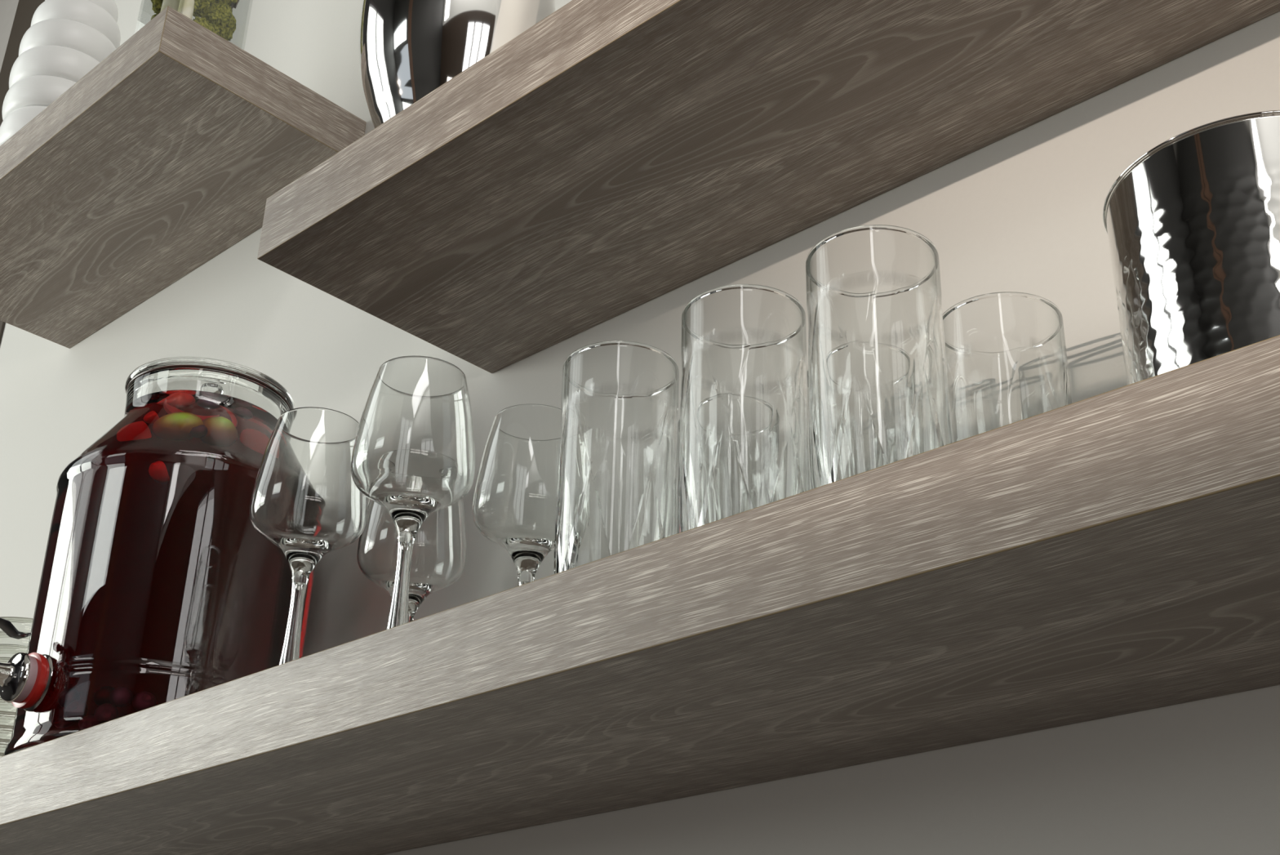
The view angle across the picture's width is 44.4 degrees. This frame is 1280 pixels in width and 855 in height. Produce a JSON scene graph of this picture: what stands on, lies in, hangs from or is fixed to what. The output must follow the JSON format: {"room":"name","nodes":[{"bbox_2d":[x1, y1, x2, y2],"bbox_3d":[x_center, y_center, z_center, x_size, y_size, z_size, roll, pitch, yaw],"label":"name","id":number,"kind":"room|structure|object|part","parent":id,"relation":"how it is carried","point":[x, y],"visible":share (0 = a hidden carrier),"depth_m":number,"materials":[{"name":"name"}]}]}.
{"room":"kitchen","nodes":[
{"label":"kitchen","id":0,"kind":"room"},
{"bbox_2d":[0,0,1279,854],"bbox_3d":[0.401,-0.837,1.348,5.100,5.100,0.120,-21,-35,38],"label":"wall","id":1,"kind":"structure","parent":0,"point":[1021,211],"depth_m":1.07,"materials":[{"name":"paint"}]},
{"bbox_2d":[0,0,44,343],"bbox_3d":[-0.984,-0.293,2.520,0.270,5.100,0.124,-21,-35,38],"label":"trim","id":2,"kind":"structure","parent":1,"relation":"attached to","point":[25,10],"depth_m":2.73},
{"bbox_2d":[0,6,365,348],"bbox_3d":[-0.618,-0.264,1.835,0.628,0.058,0.250,-21,-35,38],"label":"floating shelf","id":3,"kind":"object","parent":1,"relation":"attached to","point":[171,151],"visible":0.86,"depth_m":1.73,"materials":[{"name":"brown wood"}]},
{"bbox_2d":[0,0,120,146],"bbox_3d":[-0.774,-0.414,2.083,0.135,0.423,0.135,7,-27,-10],"label":"ribbed vase","id":4,"kind":"object","parent":3,"relation":"on","point":[64,40],"visible":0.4,"depth_m":2.06,"materials":[{"name":"white ceramic"}]},
{"bbox_3d":[-0.485,-0.507,1.741,0.102,0.300,0.077,-21,-35,38],"label":"glass vase","id":5,"kind":"object","parent":3,"relation":"on","visible":0},
{"bbox_2d":[151,0,163,13],"bbox_3d":[-0.525,-0.470,1.730,0.024,0.048,0.031,-21,-35,38],"label":"clump","id":6,"kind":"object","parent":5,"relation":"in","point":[157,4],"visible":0.33,"depth_m":1.72,"materials":[{"name":"green plant"}]},
{"bbox_2d":[160,0,180,12],"bbox_3d":[-0.506,-0.502,1.730,0.026,0.260,0.026,-21,-35,38],"label":"stick","id":7,"kind":"object","parent":5,"relation":"in","point":[174,4],"visible":0.04,"depth_m":1.70,"materials":[{"name":"brown wood"}]},
{"bbox_2d":[177,0,194,19],"bbox_3d":[-0.479,-0.520,1.703,0.016,0.270,0.016,-21,-35,38],"label":"stick","id":8,"kind":"object","parent":5,"relation":"in","point":[186,7],"visible":0.28,"depth_m":1.66,"materials":[{"name":"brown wood"}]},
{"bbox_2d":[192,0,217,17],"bbox_3d":[-0.473,-0.462,1.685,0.030,0.052,0.041,-21,-35,38],"label":"clump","id":9,"kind":"object","parent":5,"relation":"in","point":[202,7],"visible":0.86,"depth_m":1.68,"materials":[{"name":"green plant"}]},
{"bbox_2d":[192,16,220,35],"bbox_3d":[-0.466,-0.415,1.672,0.030,0.054,0.039,-21,-35,38],"label":"clump","id":10,"kind":"object","parent":5,"relation":"in","point":[202,20],"visible":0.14,"depth_m":1.67,"materials":[{"name":"green plant"}]},
{"bbox_2d":[205,1,235,40],"bbox_3d":[-0.454,-0.438,1.695,0.029,0.051,0.038,-21,-35,38],"label":"clump","id":11,"kind":"object","parent":5,"relation":"in","point":[221,17],"visible":0.78,"depth_m":1.69,"materials":[{"name":"green plant"}]},
{"bbox_2d":[216,0,237,6],"bbox_3d":[-0.455,-0.476,1.711,0.028,0.054,0.038,-21,-35,38],"label":"clump","id":12,"kind":"object","parent":5,"relation":"in","point":[228,2],"visible":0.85,"depth_m":1.70,"materials":[{"name":"green plant"}]},
{"bbox_2d":[231,0,239,9],"bbox_3d":[-0.442,-0.509,1.738,0.020,0.120,0.013,-21,-35,38],"label":"bark piece","id":13,"kind":"object","parent":5,"relation":"in","point":[233,6],"visible":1,"depth_m":1.71,"materials":[{"name":"plant"}]},
{"bbox_2d":[0,334,1279,854],"bbox_3d":[-0.118,0.209,1.058,3.500,0.058,0.250,-21,-35,38],"label":"floating shelf","id":14,"kind":"object","parent":1,"relation":"attached to","point":[1115,552],"visible":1,"depth_m":0.82,"materials":[{"name":"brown wood"}]},
{"bbox_2d":[0,616,32,756],"bbox_3d":[-0.591,0.279,1.482,0.118,0.172,0.118,-21,-35,38],"label":"jar","id":15,"kind":"object","parent":14,"relation":"on","point":[9,646],"visible":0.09,"depth_m":1.45,"materials":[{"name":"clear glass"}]},
{"bbox_2d":[0,356,316,755],"bbox_3d":[-0.409,0.114,1.393,0.236,0.398,0.261,0,-26,3],"label":"dispenser","id":16,"kind":"object","parent":14,"relation":"on","point":[158,584],"visible":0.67,"depth_m":1.30,"materials":[{"name":"clear glass"}]},
{"bbox_3d":[-0.507,0.196,1.247,0.041,0.041,0.027,-21,-35,38],"label":"spout stem","id":17,"kind":"part","parent":16,"relation":"part of","materials":[{"name":"metal"}]},
{"bbox_3d":[-0.512,0.159,1.256,0.020,0.009,0.050,-21,-35,38],"label":"lever","id":18,"kind":"part","parent":16,"relation":"part of","materials":[{"name":"black plastic"}]},
{"bbox_2d":[13,655,37,702],"bbox_3d":[-0.496,0.201,1.258,0.038,0.038,0.007,-20,-34,37],"label":"washer","id":19,"kind":"object","parent":16,"relation":"in","point":[24,667],"depth_m":1.24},
{"bbox_3d":[-0.404,-0.025,1.476,0.155,0.021,0.155,-21,-35,38],"label":"lid","id":20,"kind":"part","parent":16,"relation":"part of","materials":[{"name":"clear glass"}]},
{"bbox_2d":[249,406,368,664],"bbox_3d":[-0.248,0.098,1.154,0.086,0.222,0.086,-21,-35,38],"label":"wine glass","id":21,"kind":"object","parent":14,"relation":"on","point":[306,501],"visible":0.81,"depth_m":1.15,"materials":[{"name":"clear glass"}]},
{"bbox_3d":[-0.250,0.156,1.125,0.071,0.092,0.071,-21,-35,38],"label":"stem","id":22,"kind":"part","parent":21,"relation":"part of","materials":[{"name":"clear glass"}]},
{"bbox_2d":[249,406,368,584],"bbox_3d":[-0.247,0.057,1.174,0.086,0.130,0.086,-21,-35,38],"label":"bowl","id":23,"kind":"object","parent":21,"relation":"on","point":[306,501],"depth_m":1.15,"materials":[{"name":"clear glass"}]},
{"bbox_2d":[356,497,466,622],"bbox_3d":[-0.182,0.136,1.228,0.086,0.222,0.086,-21,-35,38],"label":"wine glass","id":24,"kind":"object","parent":14,"relation":"on","point":[438,557],"visible":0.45,"depth_m":1.22,"materials":[{"name":"clear glass"}]},
{"bbox_2d":[351,355,475,629],"bbox_3d":[-0.159,0.063,1.079,0.086,0.222,0.086,-21,-35,38],"label":"wine glass","id":25,"kind":"object","parent":14,"relation":"on","point":[413,454],"visible":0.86,"depth_m":1.07,"materials":[{"name":"clear glass"}]},
{"bbox_3d":[-0.161,0.121,1.050,0.071,0.092,0.071,-21,-35,38],"label":"stem","id":26,"kind":"part","parent":25,"relation":"part of","materials":[{"name":"clear glass"}]},
{"bbox_2d":[351,355,475,544],"bbox_3d":[-0.158,0.022,1.099,0.086,0.130,0.086,-21,-35,38],"label":"bowl","id":27,"kind":"object","parent":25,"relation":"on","point":[413,454],"depth_m":1.07,"materials":[{"name":"clear glass"}]},
{"bbox_2d":[471,404,561,585],"bbox_3d":[-0.082,0.096,1.140,0.086,0.222,0.086,-21,-35,38],"label":"wine glass","id":28,"kind":"object","parent":14,"relation":"on","point":[513,506],"visible":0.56,"depth_m":1.13,"materials":[{"name":"clear glass"}]},
{"bbox_3d":[-0.084,0.154,1.111,0.071,0.092,0.071,-21,-35,38],"label":"stem","id":29,"kind":"part","parent":28,"relation":"part of","materials":[{"name":"clear glass"}]},
{"bbox_2d":[554,340,679,573],"bbox_3d":[-0.015,0.042,0.983,0.080,0.180,0.076,18,-31,-30],"label":"tumbler","id":30,"kind":"object","parent":14,"relation":"on","point":[617,478],"visible":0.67,"depth_m":0.96,"materials":[{"name":"clear glass"}]},
{"bbox_2d":[676,417,679,533],"bbox_3d":[0.062,0.078,1.050,0.080,0.180,0.076,18,-31,-30],"label":"tumbler","id":31,"kind":"object","parent":14,"relation":"on","point":[678,422],"visible":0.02,"depth_m":1.07,"materials":[{"name":"clear glass"}]},
{"bbox_2d":[677,284,810,533],"bbox_3d":[0.061,0.013,0.919,0.080,0.180,0.076,22,-33,-35],"label":"tumbler","id":32,"kind":"object","parent":14,"relation":"on","point":[744,425],"visible":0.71,"depth_m":0.89,"materials":[{"name":"clear glass"}]},
{"bbox_2d":[807,368,811,488],"bbox_3d":[0.143,0.046,0.981,0.080,0.180,0.076,18,-31,-30],"label":"tumbler","id":33,"kind":"object","parent":14,"relation":"on","point":[807,369],"visible":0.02,"depth_m":1.00,"materials":[{"name":"clear glass"}]},
{"bbox_2d":[805,224,952,488],"bbox_3d":[0.131,-0.015,0.860,0.080,0.180,0.076,17,-30,-28],"label":"tumbler","id":34,"kind":"object","parent":14,"relation":"on","point":[878,390],"visible":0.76,"depth_m":0.83,"materials":[{"name":"clear glass"}]},
{"bbox_2d":[942,291,1071,442],"bbox_3d":[0.217,0.017,0.919,0.080,0.180,0.076,22,-33,-35],"label":"tumbler","id":35,"kind":"object","parent":14,"relation":"on","point":[991,386],"visible":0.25,"depth_m":0.91,"materials":[{"name":"clear glass"}]},
{"bbox_2d":[1102,110,1279,385],"bbox_3d":[0.301,-0.048,0.751,0.139,0.151,0.139,24,-34,-37],"label":"bucket","id":36,"kind":"object","parent":14,"relation":"on","point":[1193,228],"visible":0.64,"depth_m":0.72,"materials":[{"name":"silver metal"}]},
{"bbox_2d":[257,0,1279,373],"bbox_3d":[0.477,-0.390,0.746,1.900,0.058,0.250,-21,-35,38],"label":"floating shelf","id":37,"kind":"object","parent":1,"relation":"attached to","point":[609,157],"visible":1,"depth_m":1.09,"materials":[{"name":"brown wood"}]},
{"bbox_2d":[358,0,555,128],"bbox_3d":[-0.163,-0.337,1.394,0.177,0.394,0.177,-21,-35,38],"label":"vase","id":38,"kind":"object","parent":37,"relation":"on","point":[408,49],"visible":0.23,"depth_m":1.31,"materials":[{"name":"silver metal"}]}
]}

